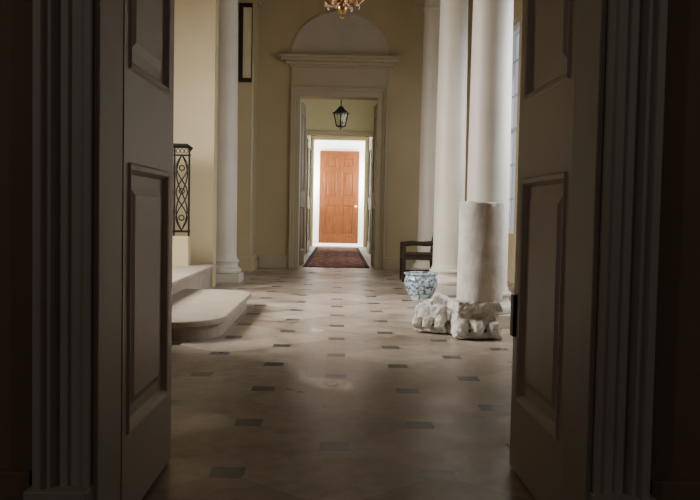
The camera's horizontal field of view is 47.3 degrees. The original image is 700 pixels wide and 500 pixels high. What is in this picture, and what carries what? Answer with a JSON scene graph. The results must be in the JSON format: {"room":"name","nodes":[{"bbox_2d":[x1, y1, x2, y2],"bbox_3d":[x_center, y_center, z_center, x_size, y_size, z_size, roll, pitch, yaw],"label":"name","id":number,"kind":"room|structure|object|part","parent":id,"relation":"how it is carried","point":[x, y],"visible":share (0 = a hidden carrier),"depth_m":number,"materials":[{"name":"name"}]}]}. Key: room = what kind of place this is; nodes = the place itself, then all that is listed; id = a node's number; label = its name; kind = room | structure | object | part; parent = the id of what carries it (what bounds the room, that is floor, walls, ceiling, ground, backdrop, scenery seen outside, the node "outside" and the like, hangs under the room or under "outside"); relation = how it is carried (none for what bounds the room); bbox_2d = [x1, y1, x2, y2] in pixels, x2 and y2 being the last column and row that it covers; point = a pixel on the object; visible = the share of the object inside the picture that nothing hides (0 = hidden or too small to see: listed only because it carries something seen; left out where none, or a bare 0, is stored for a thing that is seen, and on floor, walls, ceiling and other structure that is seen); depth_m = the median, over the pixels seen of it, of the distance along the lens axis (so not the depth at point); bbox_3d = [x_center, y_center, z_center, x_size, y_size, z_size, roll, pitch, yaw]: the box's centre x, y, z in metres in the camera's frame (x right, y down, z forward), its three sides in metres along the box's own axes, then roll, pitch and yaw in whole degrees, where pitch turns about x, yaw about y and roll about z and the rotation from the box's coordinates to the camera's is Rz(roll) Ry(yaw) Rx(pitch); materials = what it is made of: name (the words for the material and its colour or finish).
{"room":"historic interior","nodes":[
{"label":"historic interior","id":0,"kind":"room"},
{"bbox_2d":[173,0,218,287],"bbox_3d":[-3.419,-2.296,11.408,3.020,5.600,0.300,1,3,-1],"label":"wall","id":1,"kind":"structure","parent":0,"point":[196,22],"depth_m":11.30,"materials":[{"name":"beige paint"}]},
{"bbox_2d":[141,244,535,499],"bbox_3d":[-1.135,0.478,15.034,8.200,0.212,25.180,1,3,-1],"label":"floor","id":2,"kind":"structure","parent":0,"point":[325,387],"depth_m":4.66,"materials":[{"name":"tile"}]},
{"bbox_2d":[172,236,250,340],"bbox_3d":[-2.865,-0.035,8.971,3.520,1.330,4.785,1,3,-1],"label":"stone staircase","id":3,"kind":"structure","parent":2,"relation":"on","point":[199,312],"depth_m":8.27,"materials":[{"name":"stone"}]},
{"bbox_2d":[173,143,192,235],"bbox_3d":[-3.349,-0.841,10.916,2.400,1.262,0.064,1,3,-1],"label":"iron railing","id":4,"kind":"object","parent":3,"relation":"on","point":[175,145],"visible":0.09,"depth_m":10.92,"materials":[{"name":"black metal"}]},
{"bbox_2d":[216,0,240,273],"bbox_3d":[-1.937,-2.085,12.340,0.581,4.890,0.581,1,3,-1],"label":"column","id":5,"kind":"structure","parent":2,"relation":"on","point":[227,261],"depth_m":12.19,"materials":[{"name":"stone"}]},
{"bbox_2d":[216,272,243,282],"bbox_3d":[-1.985,0.422,12.456,0.585,0.130,0.585,1,3,-1],"label":"plinth","id":6,"kind":"object","parent":2,"relation":"on","point":[220,278],"visible":0.52,"depth_m":12.17,"materials":[{"name":"stone"}]},
{"bbox_2d":[237,0,261,271],"bbox_3d":[-1.990,-2.205,15.017,0.490,5.140,1.140,1,3,-1],"label":"wall pier","id":7,"kind":"object","parent":2,"relation":"on","point":[248,92],"visible":0.45,"depth_m":14.57,"materials":[{"name":"beige paint"}]},
{"bbox_2d":[238,3,252,81],"bbox_3d":[-1.877,-3.726,14.382,0.240,1.400,0.060,1,3,-1],"label":"framed picture","id":8,"kind":"object","parent":7,"relation":"attached to","point":[245,9],"visible":1,"depth_m":14.38,"materials":[{"name":"brown wood"}]},
{"bbox_2d":[303,247,369,267],"bbox_3d":[-0.342,0.134,20.626,1.340,0.012,9.200,1,3,-1],"label":"runner rug","id":9,"kind":"object","parent":2,"relation":"on","point":[329,257],"visible":1,"depth_m":19.00,"materials":[{"name":"fabric"}]},
{"bbox_2d":[399,236,432,281],"bbox_3d":[1.157,0.065,13.185,0.638,0.902,0.542,1,3,-1],"label":"wooden armchair","id":10,"kind":"object","parent":2,"relation":"on","point":[404,255],"visible":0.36,"depth_m":12.94,"materials":[{"name":"brown wood"}]},
{"bbox_3d":[1.117,0.062,13.184,0.510,0.040,0.440,1,3,-1],"label":"seat","id":11,"kind":"part","parent":10,"relation":"part of","materials":[{"name":"wood"}]},
{"bbox_2d":[404,271,437,299],"bbox_3d":[0.925,0.463,10.447,0.444,0.345,0.444,1,3,-1],"label":"planter","id":12,"kind":"object","parent":2,"relation":"on","point":[420,285],"visible":0.99,"depth_m":10.29,"materials":[{"name":"ceramic"}]},
{"bbox_2d":[413,0,439,269],"bbox_3d":[1.457,-2.106,14.189,0.581,4.890,0.581,1,3,-1],"label":"column","id":13,"kind":"structure","parent":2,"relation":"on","point":[432,7],"depth_m":14.02,"materials":[{"name":"stone"}]},
{"bbox_2d":[412,292,453,332],"bbox_3d":[0.785,0.585,7.530,0.352,0.357,0.440,2,3,25],"label":"marble","id":14,"kind":"object","parent":2,"relation":"on","point":[432,315],"visible":0.91,"depth_m":7.42},
{"bbox_2d":[433,285,456,295],"bbox_3d":[1.362,0.544,11.208,0.585,0.130,0.585,1,3,-1],"label":"plinth","id":15,"kind":"object","parent":2,"relation":"on","point":[444,290],"visible":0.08,"depth_m":10.91,"materials":[{"name":"stone"}]},
{"bbox_2d":[429,0,467,285],"bbox_3d":[1.411,-1.963,11.092,0.581,4.890,0.581,1,3,-1],"label":"column","id":16,"kind":"structure","parent":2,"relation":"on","point":[450,159],"depth_m":10.94,"materials":[{"name":"stone"}]},
{"bbox_2d":[447,298,502,339],"bbox_3d":[1.131,0.615,7.238,0.456,0.336,0.513,1,3,-1],"label":"marble","id":17,"kind":"object","parent":2,"relation":"on","point":[469,320],"visible":0.94,"depth_m":7.07},
{"bbox_2d":[457,201,503,302],"bbox_3d":[1.187,0.009,7.265,0.413,0.905,0.412,1,3,-1],"label":"fragment","id":18,"kind":"object","parent":17,"relation":"on","point":[481,224],"visible":1,"depth_m":7.09,"materials":[{"name":"beige stone"}]},
{"bbox_2d":[453,310,509,328],"bbox_3d":[1.366,0.687,8.111,0.585,0.130,0.585,1,3,-1],"label":"plinth","id":19,"kind":"object","parent":2,"relation":"on","point":[504,319],"visible":0.09,"depth_m":7.82,"materials":[{"name":"stone"}]},
{"bbox_2d":[467,0,513,314],"bbox_3d":[1.414,-1.820,7.995,0.581,4.890,0.581,1,3,-1],"label":"column","id":20,"kind":"structure","parent":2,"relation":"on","point":[488,180],"depth_m":7.84,"materials":[{"name":"stone"}]},
{"bbox_2d":[313,140,364,244],"bbox_3d":[-0.369,-2.173,27.326,3.200,4.000,0.200,1,3,-1],"label":"wall","id":21,"kind":"structure","parent":0,"point":[319,145],"depth_m":27.21,"materials":[{"name":"white paint"}]},
{"bbox_2d":[315,243,360,245],"bbox_3d":[-0.403,-0.197,27.107,1.560,0.048,0.380,1,3,-1],"label":"trim","id":22,"kind":"structure","parent":21,"relation":"attached to","point":[315,243],"depth_m":26.92,"materials":[{"name":"white paint"}]},
{"bbox_2d":[318,151,359,243],"bbox_3d":[-0.374,-1.791,27.183,1.340,3.130,0.078,1,3,-1],"label":"leaf","id":23,"kind":"object","parent":21,"relation":"attached to","point":[339,170],"visible":1,"depth_m":27.15,"materials":[{"name":"brown wood"}]},
{"bbox_2d":[309,136,368,246],"bbox_3d":[-0.351,-2.113,26.027,3.200,4.000,0.200,1,3,-1],"label":"wall","id":24,"kind":"structure","parent":0,"point":[367,138],"depth_m":25.93,"materials":[{"name":"paint"}]},
{"bbox_2d":[311,138,366,246],"bbox_3d":[-0.364,-1.857,25.902,1.760,3.500,0.075,1,3,-1],"label":"trim","id":25,"kind":"structure","parent":24,"relation":"attached to","point":[313,139],"depth_m":25.88,"materials":[{"name":"paint"}]},
{"bbox_2d":[302,99,376,254],"bbox_3d":[-0.327,-2.082,21.048,3.500,4.400,0.250,1,3,-1],"label":"wall","id":26,"kind":"structure","parent":0,"point":[319,116],"depth_m":20.86,"materials":[{"name":"paint"}]},
{"bbox_2d":[306,138,310,252],"bbox_3d":[-1.137,-1.461,21.642,0.063,3.050,0.801,1,3,2],"label":"leaf","id":27,"kind":"object","parent":26,"relation":"attached to","point":[308,139],"visible":0.88,"depth_m":21.51,"materials":[{"name":"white wood"}]},
{"bbox_2d":[304,130,372,253],"bbox_3d":[-0.286,-1.484,20.914,1.920,3.220,0.075,1,3,-1],"label":"trim","id":28,"kind":"structure","parent":26,"relation":"attached to","point":[351,133],"depth_m":20.85,"materials":[{"name":"paint"}]},
{"bbox_2d":[367,139,372,253],"bbox_3d":[0.552,-1.430,21.667,0.063,3.050,0.801,1,3,-4],"label":"leaf","id":29,"kind":"object","parent":26,"relation":"attached to","point":[371,141],"visible":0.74,"depth_m":21.61,"materials":[{"name":"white wood"}]},
{"bbox_2d":[0,0,699,478],"bbox_3d":[-0.003,-1.816,2.463,6.400,5.600,0.250,1,3,-1],"label":"wall","id":30,"kind":"structure","parent":0,"point":[675,452],"depth_m":2.42,"materials":[{"name":"black paint"}]},
{"bbox_2d":[0,469,31,499],"bbox_3d":[-2.109,0.799,2.415,2.285,0.300,0.030,1,3,-1],"label":"baseboard","id":31,"kind":"structure","parent":30,"relation":"attached to","point":[13,483],"depth_m":2.41,"materials":[{"name":"brown paint"}]},
{"bbox_2d":[120,0,174,499],"bbox_3d":[-0.775,-0.643,3.043,0.063,3.150,0.760,1,3,0],"label":"leaf","id":32,"kind":"object","parent":30,"relation":"attached to","point":[148,25],"visible":0.85,"depth_m":3.02,"materials":[{"name":"paint"}]},
{"bbox_2d":[23,0,667,499],"bbox_3d":[0.003,-0.695,2.473,1.885,3.360,0.335,1,3,-1],"label":"trim","id":33,"kind":"structure","parent":30,"relation":"attached to","point":[620,45],"depth_m":2.40,"materials":[{"name":"paint"}]},
{"bbox_2d":[509,0,576,499],"bbox_3d":[0.767,-0.615,3.066,0.063,3.150,0.760,1,3,-2],"label":"leaf","id":34,"kind":"object","parent":30,"relation":"attached to","point":[548,26],"visible":0.81,"depth_m":3.06,"materials":[{"name":"paint"}]},
{"bbox_2d":[510,294,516,336],"bbox_3d":[0.707,0.282,3.458,0.016,0.180,0.053,1,3,-2],"label":"lock","id":35,"kind":"object","parent":34,"relation":"attached to","point":[513,314],"visible":1,"depth_m":3.43,"materials":[{"name":"metal"}]},
{"bbox_2d":[650,479,699,499],"bbox_3d":[2.032,0.875,2.477,2.230,0.300,0.030,1,3,-1],"label":"baseboard","id":36,"kind":"structure","parent":30,"relation":"attached to","point":[660,489],"depth_m":2.44,"materials":[{"name":"brown paint"}]},
{"bbox_2d":[256,0,472,267],"bbox_3d":[0.234,-2.428,15.784,5.550,5.600,0.350,1,3,-1],"label":"wall","id":37,"kind":"structure","parent":0,"point":[401,24],"depth_m":15.59,"materials":[{"name":"beige paint"}]},
{"bbox_2d":[259,255,287,267],"bbox_3d":[-1.500,0.226,15.688,0.580,0.240,0.040,1,3,-1],"label":"baseboard","id":38,"kind":"structure","parent":37,"relation":"attached to","point":[265,261],"depth_m":15.67,"materials":[{"name":"stone"}]},
{"bbox_2d":[299,102,305,265],"bbox_3d":[-0.992,-1.342,16.418,0.063,3.300,0.752,1,3,4],"label":"leaf","id":39,"kind":"object","parent":37,"relation":"attached to","point":[303,106],"visible":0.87,"depth_m":16.41,"materials":[{"name":"paint"}]},
{"bbox_2d":[279,53,400,269],"bbox_3d":[-0.231,-1.684,15.517,2.340,4.120,0.240,1,3,-1],"label":"trim","id":40,"kind":"structure","parent":37,"relation":"attached to","point":[318,75],"depth_m":15.54,"materials":[{"name":"stone"}]},
{"bbox_2d":[291,11,388,55],"bbox_3d":[-0.185,-4.187,15.504,1.900,0.884,0.035,1,3,-1],"label":"lunette","id":41,"kind":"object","parent":37,"relation":"attached to","point":[325,33],"depth_m":15.51,"materials":[{"name":"paint"}]},
{"bbox_2d":[371,104,376,266],"bbox_3d":[0.518,-1.314,16.441,0.063,3.300,0.751,1,3,-4],"label":"leaf","id":42,"kind":"object","parent":37,"relation":"attached to","point":[375,107],"visible":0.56,"depth_m":16.53,"materials":[{"name":"paint"}]},
{"bbox_2d":[384,257,415,269],"bbox_3d":[1.664,0.285,15.735,1.990,0.240,0.040,1,3,-1],"label":"baseboard","id":43,"kind":"structure","parent":37,"relation":"attached to","point":[389,263],"depth_m":15.70,"materials":[{"name":"paint"}]},
{"bbox_2d":[412,0,424,5],"bbox_3d":[1.484,-4.753,10.943,0.680,0.460,9.140,1,3,-1],"label":"trim","id":44,"kind":"structure","parent":37,"relation":"attached to","point":[414,2],"depth_m":15.35,"materials":[{"name":"paint"}]},
{"bbox_2d":[508,0,522,268],"bbox_3d":[2.924,-2.160,11.104,0.300,5.600,9.100,1,3,-1],"label":"wall","id":45,"kind":"structure","parent":0,"point":[518,4],"depth_m":13.15,"materials":[{"name":"beige paint"}]},
{"bbox_2d":[507,267,514,283],"bbox_3d":[2.703,0.514,11.205,0.040,0.240,9.060,1,3,-1],"label":"baseboard","id":46,"kind":"structure","parent":45,"relation":"attached to","point":[510,271],"depth_m":13.17,"materials":[{"name":"stone"}]},
{"bbox_2d":[508,21,519,233],"bbox_3d":[2.880,-2.093,13.960,0.100,3.600,1.600,1,3,-1],"label":"window","id":47,"kind":"structure","parent":45,"relation":"in","point":[516,27],"depth_m":14.17,"materials":[{"name":"white paint"}]},
{"bbox_3d":[-0.867,-5.121,10.762,8.000,0.200,9.400,1,3,-1],"label":"ceiling","id":48,"kind":"structure","parent":0,"visible":0},
{"bbox_2d":[324,0,363,18],"bbox_3d":[-0.063,-3.736,8.836,0.620,2.354,0.622,2,3,10],"label":"brass chandelier","id":49,"kind":"object","parent":48,"relation":"hanging from","point":[343,5],"visible":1,"depth_m":8.85,"materials":[{"name":"gold metal"}]},
{"bbox_3d":[-0.248,-4.264,18.470,3.500,0.200,5.200,1,3,-1],"label":"ceiling","id":50,"kind":"structure","parent":0,"visible":0},
{"bbox_2d":[332,100,349,128],"bbox_3d":[-0.208,-3.510,18.856,0.410,1.340,0.404,1,3,-1],"label":"hanging lantern","id":51,"kind":"object","parent":50,"relation":"hanging from","point":[340,111],"visible":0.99,"depth_m":18.79,"materials":[{"name":"metal"}]}
]}

